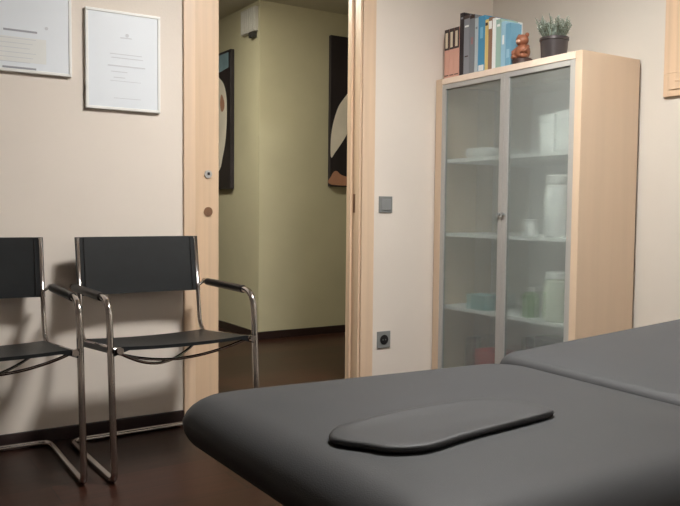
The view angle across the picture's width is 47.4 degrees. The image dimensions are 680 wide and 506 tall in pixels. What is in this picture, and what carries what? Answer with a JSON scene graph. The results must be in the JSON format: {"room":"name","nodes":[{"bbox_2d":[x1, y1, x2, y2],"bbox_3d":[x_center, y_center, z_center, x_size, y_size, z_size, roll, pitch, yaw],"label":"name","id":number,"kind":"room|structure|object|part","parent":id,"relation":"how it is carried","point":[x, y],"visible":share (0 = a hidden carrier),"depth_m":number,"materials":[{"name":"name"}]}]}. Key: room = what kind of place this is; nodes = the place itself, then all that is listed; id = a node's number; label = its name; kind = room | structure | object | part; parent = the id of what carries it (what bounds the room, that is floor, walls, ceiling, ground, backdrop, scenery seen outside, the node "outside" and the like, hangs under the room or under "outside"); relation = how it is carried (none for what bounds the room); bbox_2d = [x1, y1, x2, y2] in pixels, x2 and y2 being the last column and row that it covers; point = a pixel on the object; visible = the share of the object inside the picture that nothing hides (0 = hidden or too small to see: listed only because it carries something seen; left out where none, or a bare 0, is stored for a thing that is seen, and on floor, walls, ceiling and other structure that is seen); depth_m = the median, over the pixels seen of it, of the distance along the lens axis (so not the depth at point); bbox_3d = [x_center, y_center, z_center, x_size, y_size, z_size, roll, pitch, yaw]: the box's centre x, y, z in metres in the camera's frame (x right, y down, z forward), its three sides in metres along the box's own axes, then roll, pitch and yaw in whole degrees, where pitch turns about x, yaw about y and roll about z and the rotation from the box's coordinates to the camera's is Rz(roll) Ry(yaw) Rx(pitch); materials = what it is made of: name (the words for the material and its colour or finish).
{"room":"examination room","nodes":[
{"label":"examination room","id":0,"kind":"room"},
{"bbox_2d":[0,327,344,505],"bbox_3d":[-0.675,0.880,2.951,7.200,0.100,10.400,-1,4,-33],"label":"floor","id":1,"kind":"structure","parent":0,"point":[161,467],"depth_m":3.03,"materials":[{"name":"brown wood"}]},
{"bbox_2d":[0,237,86,484],"bbox_3d":[-1.315,0.392,2.839,0.619,0.875,0.599,-1,4,-32],"label":"armchair","id":2,"kind":"object","parent":1,"relation":"on","point":[21,258],"visible":1,"depth_m":3.11,"materials":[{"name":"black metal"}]},
{"bbox_3d":[-1.454,0.063,3.047,0.544,0.243,0.064,-1,4,-32],"label":"backrest","id":3,"kind":"part","parent":2,"relation":"part of","materials":[{"name":"black leather"}]},
{"bbox_3d":[-1.294,0.370,2.804,0.562,0.067,0.445,-1,4,-32],"label":"seat","id":4,"kind":"part","parent":2,"relation":"part of","materials":[{"name":"black leather"}]},
{"bbox_3d":[-1.091,0.166,2.972,0.020,0.430,0.557,-2,4,-33],"label":"seat rail","id":5,"kind":"part","parent":2,"relation":"part of","materials":[{"name":"silver metal"}]},
{"bbox_2d":[69,236,258,482],"bbox_3d":[-0.729,0.379,3.174,0.619,0.875,0.599,-2,4,-34],"label":"armchair","id":6,"kind":"object","parent":1,"relation":"on","point":[125,264],"visible":0.84,"depth_m":3.29,"materials":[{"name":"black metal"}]},
{"bbox_3d":[-0.950,0.165,3.017,0.020,0.430,0.557,-2,4,-33],"label":"seat rail","id":7,"kind":"part","parent":6,"relation":"part of","materials":[{"name":"silver metal"}]},
{"bbox_3d":[-0.876,0.050,3.377,0.544,0.243,0.064,-2,4,-34],"label":"backrest","id":8,"kind":"part","parent":6,"relation":"part of","materials":[{"name":"black leather"}]},
{"bbox_3d":[-0.707,0.357,3.140,0.562,0.067,0.445,-2,4,-34],"label":"seat","id":9,"kind":"part","parent":6,"relation":"part of","materials":[{"name":"black leather"}]},
{"bbox_3d":[-0.510,0.152,3.315,0.020,0.430,0.557,-2,4,-35],"label":"seat rail","id":10,"kind":"part","parent":6,"relation":"part of","materials":[{"name":"silver metal"}]},
{"bbox_2d":[182,319,679,505],"bbox_3d":[0.640,0.558,1.650,1.802,0.714,0.826,-1,4,-30],"label":"table","id":11,"kind":"object","parent":1,"relation":"on","point":[611,437],"visible":0.89,"depth_m":1.27,"materials":[{"name":"grey leather"}]},
{"bbox_2d":[329,397,553,452],"bbox_3d":[0.176,0.281,1.273,0.414,0.018,0.182,-1,4,-33],"label":"cushion","id":12,"kind":"object","parent":11,"relation":"on","point":[433,426],"visible":1,"depth_m":1.25,"materials":[{"name":"leather"}]},
{"bbox_3d":[0.998,0.268,1.824,0.998,0.147,0.800,-1,4,-30],"label":"backrest","id":13,"kind":"part","parent":11,"relation":"part of","materials":[{"name":"grey leather"}]},
{"bbox_2d":[432,50,639,368],"bbox_3d":[0.972,-0.082,4.059,0.422,1.729,1.022,-1,4,-33],"label":"storage cabinet","id":14,"kind":"object","parent":1,"relation":"on","point":[481,204],"visible":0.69,"depth_m":4.09,"materials":[{"name":"laminate"}]},
{"bbox_2d":[444,29,449,78],"bbox_3d":[0.662,-1.100,4.327,0.171,0.268,0.038,-1,4,-33],"label":"book","id":15,"kind":"object","parent":14,"relation":"on","point":[447,32],"visible":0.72,"depth_m":4.28,"materials":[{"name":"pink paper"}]},
{"bbox_2d":[449,28,454,77],"bbox_3d":[0.684,-1.098,4.293,0.171,0.268,0.038,-1,4,-33],"label":"book","id":16,"kind":"object","parent":14,"relation":"on","point":[451,44],"visible":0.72,"depth_m":4.25,"materials":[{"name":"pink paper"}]},
{"bbox_2d":[454,26,459,75],"bbox_3d":[0.705,-1.096,4.259,0.171,0.268,0.038,-1,4,-33],"label":"book","id":17,"kind":"object","parent":14,"relation":"on","point":[457,29],"visible":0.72,"depth_m":4.21,"materials":[{"name":"pink paper"}]},
{"bbox_3d":[0.716,-0.107,4.471,0.408,1.729,0.050,-1,4,-33],"label":"panel","id":18,"kind":"part","parent":14,"relation":"part of","materials":[{"name":"glass"}]},
{"bbox_2d":[459,12,473,74],"bbox_3d":[0.757,-1.128,4.242,0.241,0.335,0.030,-1,4,-33],"label":"book","id":19,"kind":"object","parent":14,"relation":"on","point":[461,57],"visible":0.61,"depth_m":4.18,"materials":[{"name":"black paper"}]},
{"bbox_2d":[463,14,470,74],"bbox_3d":[0.774,-1.116,4.207,0.231,0.315,0.044,-1,4,-33],"label":"book","id":20,"kind":"object","parent":14,"relation":"on","point":[467,17],"visible":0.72,"depth_m":4.14,"materials":[{"name":"grey paper"}]},
{"bbox_3d":[0.699,-0.115,4.142,0.020,1.610,0.482,-1,4,-33],"label":"door","id":21,"kind":"part","parent":14,"relation":"part of","materials":[{"name":"glass"}]},
{"bbox_2d":[465,336,480,365],"bbox_3d":[0.734,0.565,4.263,0.090,0.210,0.090,-1,4,-33],"label":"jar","id":22,"kind":"object","parent":14,"relation":"on","point":[473,342],"visible":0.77,"depth_m":4.22,"materials":[{"name":"grey"}]},
{"bbox_2d":[469,14,481,72],"bbox_3d":[0.797,-1.110,4.171,0.231,0.308,0.036,-1,4,-33],"label":"book","id":23,"kind":"object","parent":14,"relation":"on","point":[472,17],"visible":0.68,"depth_m":4.11,"materials":[{"name":"grey paper"}]},
{"bbox_2d":[474,18,478,71],"bbox_3d":[0.807,-1.097,4.138,0.211,0.285,0.024,-1,4,-33],"label":"book","id":24,"kind":"object","parent":14,"relation":"on","point":[476,19],"visible":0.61,"depth_m":4.08,"materials":[{"name":"grey paper"}]},
{"bbox_2d":[467,293,495,310],"bbox_3d":[0.775,0.264,4.187,0.112,0.080,0.142,-1,4,-33],"label":"carton","id":25,"kind":"object","parent":14,"relation":"on","point":[476,301],"visible":0.8,"depth_m":4.14,"materials":[{"name":"teal"}]},
{"bbox_3d":[0.775,0.232,4.185,0.112,0.016,0.142,-1,4,-33],"label":"lid","id":26,"kind":"part","parent":25,"relation":"part of","materials":[{"name":"teal"}]},
{"bbox_2d":[466,147,498,157],"bbox_3d":[0.785,-0.541,4.193,0.140,0.054,0.176,-1,4,-33],"label":"folded cloth","id":27,"kind":"object","parent":14,"relation":"on","point":[482,151],"visible":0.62,"depth_m":4.12,"materials":[{"name":"white fabric"}]},
{"bbox_2d":[484,19,488,69],"bbox_3d":[0.840,-1.081,4.069,0.191,0.262,0.022,-1,4,-33],"label":"book","id":28,"kind":"object","parent":14,"relation":"on","point":[487,20],"visible":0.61,"depth_m":4.02,"materials":[{"name":"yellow paper"}]},
{"bbox_2d":[475,347,515,364],"bbox_3d":[0.837,0.598,4.140,0.152,0.160,0.172,-1,4,-33],"label":"storage box","id":29,"kind":"object","parent":14,"relation":"on","point":[486,355],"visible":0.27,"depth_m":4.12,"materials":[{"name":"red plastic"}]},
{"bbox_3d":[0.837,0.534,4.137,0.152,0.032,0.172,-1,4,-33],"label":"lid","id":30,"kind":"part","parent":29,"relation":"part of","materials":[{"name":"red plastic"}]},
{"bbox_2d":[478,15,513,70],"bbox_3d":[0.828,-1.096,4.105,0.211,0.288,0.048,-1,4,-33],"label":"book","id":31,"kind":"object","parent":14,"relation":"on","point":[481,30],"visible":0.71,"depth_m":4.05,"materials":[{"name":"blue paper"}]},
{"bbox_2d":[488,17,516,68],"bbox_3d":[0.854,-1.083,4.046,0.191,0.268,0.026,-1,4,-33],"label":"book","id":32,"kind":"object","parent":14,"relation":"on","point":[490,18],"visible":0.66,"depth_m":3.99,"materials":[{"name":"brown paper"}]},
{"bbox_2d":[445,303,563,328],"bbox_3d":[0.984,0.322,4.085,0.365,0.020,0.930,-1,4,-33],"label":"shelf","id":33,"kind":"object","parent":14,"relation":"attached to","point":[514,310],"depth_m":4.08,"materials":[{"name":"white"}]},
{"bbox_2d":[446,232,565,242],"bbox_3d":[0.988,-0.084,4.063,0.365,0.020,0.930,-1,4,-33],"label":"shelf","id":34,"kind":"object","parent":14,"relation":"attached to","point":[510,236],"depth_m":4.14,"materials":[{"name":"white wood"}]},
{"bbox_2d":[495,19,517,67],"bbox_3d":[0.857,-1.068,3.977,0.121,0.246,0.034,-1,4,-33],"label":"book","id":35,"kind":"object","parent":14,"relation":"on","point":[498,22],"visible":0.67,"depth_m":3.94,"materials":[{"name":"green paper"}]},
{"bbox_2d":[492,18,522,67],"bbox_3d":[0.869,-1.076,4.023,0.190,0.258,0.024,-1,4,-33],"label":"book","id":36,"kind":"object","parent":14,"relation":"on","point":[494,19],"visible":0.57,"depth_m":3.97,"materials":[{"name":"white paper"}]},
{"bbox_2d":[447,150,567,164],"bbox_3d":[0.992,-0.494,4.040,0.365,0.020,0.930,-1,4,-33],"label":"shelf","id":37,"kind":"object","parent":14,"relation":"attached to","point":[551,157],"depth_m":4.08,"materials":[{"name":"white"}]},
{"bbox_3d":[0.989,-0.929,4.011,0.408,0.032,0.931,-1,4,-33],"label":"panel","id":38,"kind":"part","parent":14,"relation":"part of","materials":[{"name":"laminate"}]},
{"bbox_2d":[501,21,519,66],"bbox_3d":[0.867,-1.057,3.943,0.101,0.228,0.030,-1,4,-33],"label":"book","id":39,"kind":"object","parent":14,"relation":"on","point":[503,24],"visible":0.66,"depth_m":3.92,"materials":[{"name":"blue paper"}]},
{"bbox_2d":[505,23,521,65],"bbox_3d":[0.875,-1.047,3.907,0.076,0.212,0.034,-1,4,-33],"label":"book","id":40,"kind":"object","parent":14,"relation":"on","point":[513,30],"visible":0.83,"depth_m":3.88,"materials":[{"name":"blue paper"}]},
{"bbox_2d":[511,32,532,63],"bbox_3d":[0.908,-1.014,3.848,0.100,0.154,0.103,-1,4,-33],"label":"figurine","id":41,"kind":"object","parent":14,"relation":"on","point":[521,53],"visible":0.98,"depth_m":3.82,"materials":[{"name":"brown ceramic"}]},
{"bbox_3d":[1.147,-0.109,4.163,0.010,1.616,0.930,-1,4,-33],"label":"panel","id":42,"kind":"part","parent":14,"relation":"part of","materials":[{"name":"white"}]},
{"bbox_2d":[522,219,538,235],"bbox_3d":[0.952,-0.126,3.866,0.080,0.085,0.080,-1,4,-33],"label":"jar","id":43,"kind":"object","parent":14,"relation":"on","point":[530,227],"visible":0.98,"depth_m":3.83,"materials":[{"name":"white"}]},
{"bbox_2d":[522,287,539,317],"bbox_3d":[0.961,0.247,3.895,0.084,0.150,0.084,-1,4,-33],"label":"plastic bottle","id":44,"kind":"object","parent":14,"relation":"on","point":[530,300],"visible":1,"depth_m":3.86,"materials":[{"name":"green plastic"}]},
{"bbox_3d":[0.950,-0.090,3.750,0.020,1.610,0.446,-1,4,-33],"label":"door","id":45,"kind":"part","parent":14,"relation":"part of","materials":[{"name":"grey glass"}]},
{"bbox_2d":[525,335,562,348],"bbox_3d":[1.109,0.566,3.861,0.172,0.260,0.342,-1,4,-33],"label":"storage box","id":46,"kind":"object","parent":14,"relation":"on","point":[542,340],"visible":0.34,"depth_m":3.91,"materials":[{"name":"grey plastic"}]},
{"bbox_2d":[540,114,556,151],"bbox_3d":[1.032,-0.573,3.723,0.102,0.175,0.090,-1,4,-33],"label":"carton","id":47,"kind":"object","parent":14,"relation":"on","point":[548,122],"visible":0.65,"depth_m":3.69,"materials":[{"name":"white cardboard"}]},
{"bbox_3d":[1.032,-0.643,3.719,0.102,0.035,0.090,-1,4,-33],"label":"lid","id":48,"kind":"part","parent":47,"relation":"part of","materials":[{"name":"white"}]},
{"bbox_2d":[535,14,571,57],"bbox_3d":[1.018,-1.028,3.696,0.172,0.200,0.186,1,3,15],"label":"potted plant","id":49,"kind":"object","parent":14,"relation":"on","point":[554,40],"visible":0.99,"depth_m":3.65,"materials":[{"name":"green plant"}]},
{"bbox_3d":[1.023,-0.977,3.700,0.138,0.098,0.138,-1,4,-33],"label":"pot","id":50,"kind":"part","parent":49,"relation":"part of","materials":[{"name":"brown metal"}]},
{"bbox_2d":[543,271,564,322],"bbox_3d":[1.053,0.211,3.749,0.132,0.240,0.132,-1,4,-33],"label":"canister","id":51,"kind":"object","parent":14,"relation":"on","point":[554,287],"visible":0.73,"depth_m":3.69,"materials":[{"name":"white plastic"}]},
{"bbox_2d":[544,174,567,237],"bbox_3d":[1.054,-0.225,3.729,0.136,0.300,0.136,-1,4,-33],"label":"canister","id":52,"kind":"object","parent":14,"relation":"on","point":[555,199],"visible":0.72,"depth_m":3.67,"materials":[{"name":"white plastic"}]},
{"bbox_2d":[556,110,568,150],"bbox_3d":[1.085,-0.573,3.638,0.102,0.185,0.090,-1,4,-33],"label":"carton","id":53,"kind":"object","parent":14,"relation":"on","point":[562,133],"visible":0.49,"depth_m":3.62,"materials":[{"name":"white cardboard"}]},
{"bbox_3d":[1.086,-0.647,3.634,0.102,0.037,0.090,-1,4,-33],"label":"lid","id":54,"kind":"part","parent":53,"relation":"part of","materials":[{"name":"white cardboard"}]},
{"bbox_3d":[1.242,-0.056,3.649,0.408,1.729,0.040,-1,4,-33],"label":"panel","id":55,"kind":"part","parent":14,"relation":"part of","materials":[{"name":"laminate"}]},
{"bbox_2d":[0,0,492,434],"bbox_3d":[-1.550,-0.489,3.114,5.960,2.600,0.120,-1,4,-33],"label":"wall","id":56,"kind":"structure","parent":0,"point":[69,170],"depth_m":3.48,"materials":[{"name":"white paint"}]},
{"bbox_2d":[0,0,71,77],"bbox_3d":[-1.355,-0.938,3.127,0.523,0.401,0.018,-1,4,-33],"label":"framed certificate","id":57,"kind":"object","parent":56,"relation":"attached to","point":[36,35],"visible":1,"depth_m":3.19,"materials":[{"name":"white paper"}]},
{"bbox_2d":[0,410,183,445],"bbox_3d":[-2.386,0.807,2.581,3.922,0.055,0.012,-1,4,-33],"label":"baseboard","id":58,"kind":"structure","parent":56,"relation":"attached to","point":[93,428],"depth_m":3.40,"materials":[{"name":"brown wood"}]},
{"bbox_2d":[84,6,159,113],"bbox_3d":[-0.949,-0.839,3.393,0.329,0.427,0.018,-1,4,-33],"label":"framed certificate","id":59,"kind":"object","parent":56,"relation":"attached to","point":[122,49],"visible":1,"depth_m":3.38,"materials":[{"name":"white paper"}]},
{"bbox_2d":[183,0,194,414],"bbox_3d":[-0.699,-0.323,3.590,0.056,2.230,0.014,-1,4,-33],"label":"trim","id":60,"kind":"structure","parent":56,"relation":"attached to","point":[188,5],"depth_m":3.58,"materials":[{"name":"brown wood"}]},
{"bbox_2d":[195,0,218,402],"bbox_3d":[-0.936,-0.284,3.514,0.818,2.142,0.049,-1,4,-33],"label":"door","id":61,"kind":"structure","parent":56,"relation":"in","point":[206,11],"depth_m":3.69,"materials":[{"name":"brown wood"}]},
{"bbox_3d":[-0.629,-0.198,3.696,0.044,0.044,0.005,-1,4,-33],"label":"finger pull","id":62,"kind":"part","parent":61,"relation":"part of","materials":[{"name":"brown metal"}]},
{"bbox_2d":[345,0,376,378],"bbox_3d":[0.111,-0.348,4.178,0.091,2.230,0.134,-1,4,-33],"label":"trim","id":63,"kind":"structure","parent":56,"relation":"attached to","point":[361,13],"depth_m":4.14,"materials":[{"name":"brown wood"}]},
{"bbox_3d":[0.077,-0.267,4.170,0.002,0.100,0.024,-1,4,-33],"label":"strike plate","id":64,"kind":"part","parent":63,"relation":"part of","materials":[{"name":"brown metal"}]},
{"bbox_2d":[377,331,389,348],"bbox_3d":[0.240,0.474,4.241,0.088,0.092,0.012,-1,4,-33],"label":"power socket","id":65,"kind":"object","parent":56,"relation":"attached to","point":[383,337],"visible":1,"depth_m":4.24,"materials":[{"name":"grey plastic"}]},
{"bbox_2d":[379,196,391,212],"bbox_3d":[0.249,-0.263,4.201,0.088,0.088,0.013,-1,4,-33],"label":"light switch","id":66,"kind":"object","parent":56,"relation":"attached to","point":[385,202],"visible":1,"depth_m":4.19,"materials":[{"name":"grey plastic"}]},
{"bbox_2d":[218,0,347,331],"bbox_3d":[-0.522,-0.706,7.524,1.950,2.560,2.710,-1,4,-33],"label":"wall","id":67,"kind":"structure","parent":0,"point":[282,227],"depth_m":6.05,"materials":[{"name":"paint"}]},
{"bbox_2d":[219,49,233,188],"bbox_3d":[-1.137,-1.097,6.624,0.036,1.110,1.020,-1,4,-33],"label":"picture","id":68,"kind":"object","parent":67,"relation":"attached to","point":[226,58],"visible":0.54,"depth_m":6.25},
{"bbox_2d":[241,6,257,38],"bbox_3d":[-0.697,-1.742,5.899,0.048,0.233,0.245,-1,4,-33],"label":"wall box","id":69,"kind":"object","parent":67,"relation":"attached to","point":[249,17],"visible":1,"depth_m":5.85,"materials":[{"name":"grey"}]},
{"bbox_2d":[218,320,344,339],"bbox_3d":[-0.535,0.543,7.585,1.962,0.060,2.722,-1,4,-33],"label":"baseboard","id":70,"kind":"structure","parent":67,"relation":"attached to","point":[263,335],"depth_m":6.15,"materials":[{"name":"brown wood"}]},
{"bbox_2d":[328,35,347,186],"bbox_3d":[0.241,-1.134,6.352,0.808,1.190,0.036,-1,4,-33],"label":"picture","id":71,"kind":"object","parent":67,"relation":"attached to","point":[338,45],"visible":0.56,"depth_m":6.17},
{"bbox_2d":[219,0,348,19],"bbox_3d":[-2.249,-1.930,5.301,7.200,0.100,4.461,-1,4,-33],"label":"ceiling","id":72,"kind":"structure","parent":0,"point":[226,7],"depth_m":5.92,"materials":[{"name":"beige paint"}]},
{"bbox_2d":[493,0,679,327],"bbox_3d":[2.509,-0.399,2.188,0.120,2.600,5.819,-1,4,-33],"label":"wall","id":73,"kind":"structure","parent":0,"point":[635,29],"depth_m":3.70,"materials":[{"name":"white paint"}]},
{"bbox_2d":[663,0,679,97],"bbox_3d":[1.757,-1.123,3.196,0.028,0.848,0.920,-1,4,-33],"label":"picture frame","id":74,"kind":"object","parent":73,"relation":"attached to","point":[671,84],"visible":1,"depth_m":3.55,"materials":[{"name":"brown wood"}]}
]}

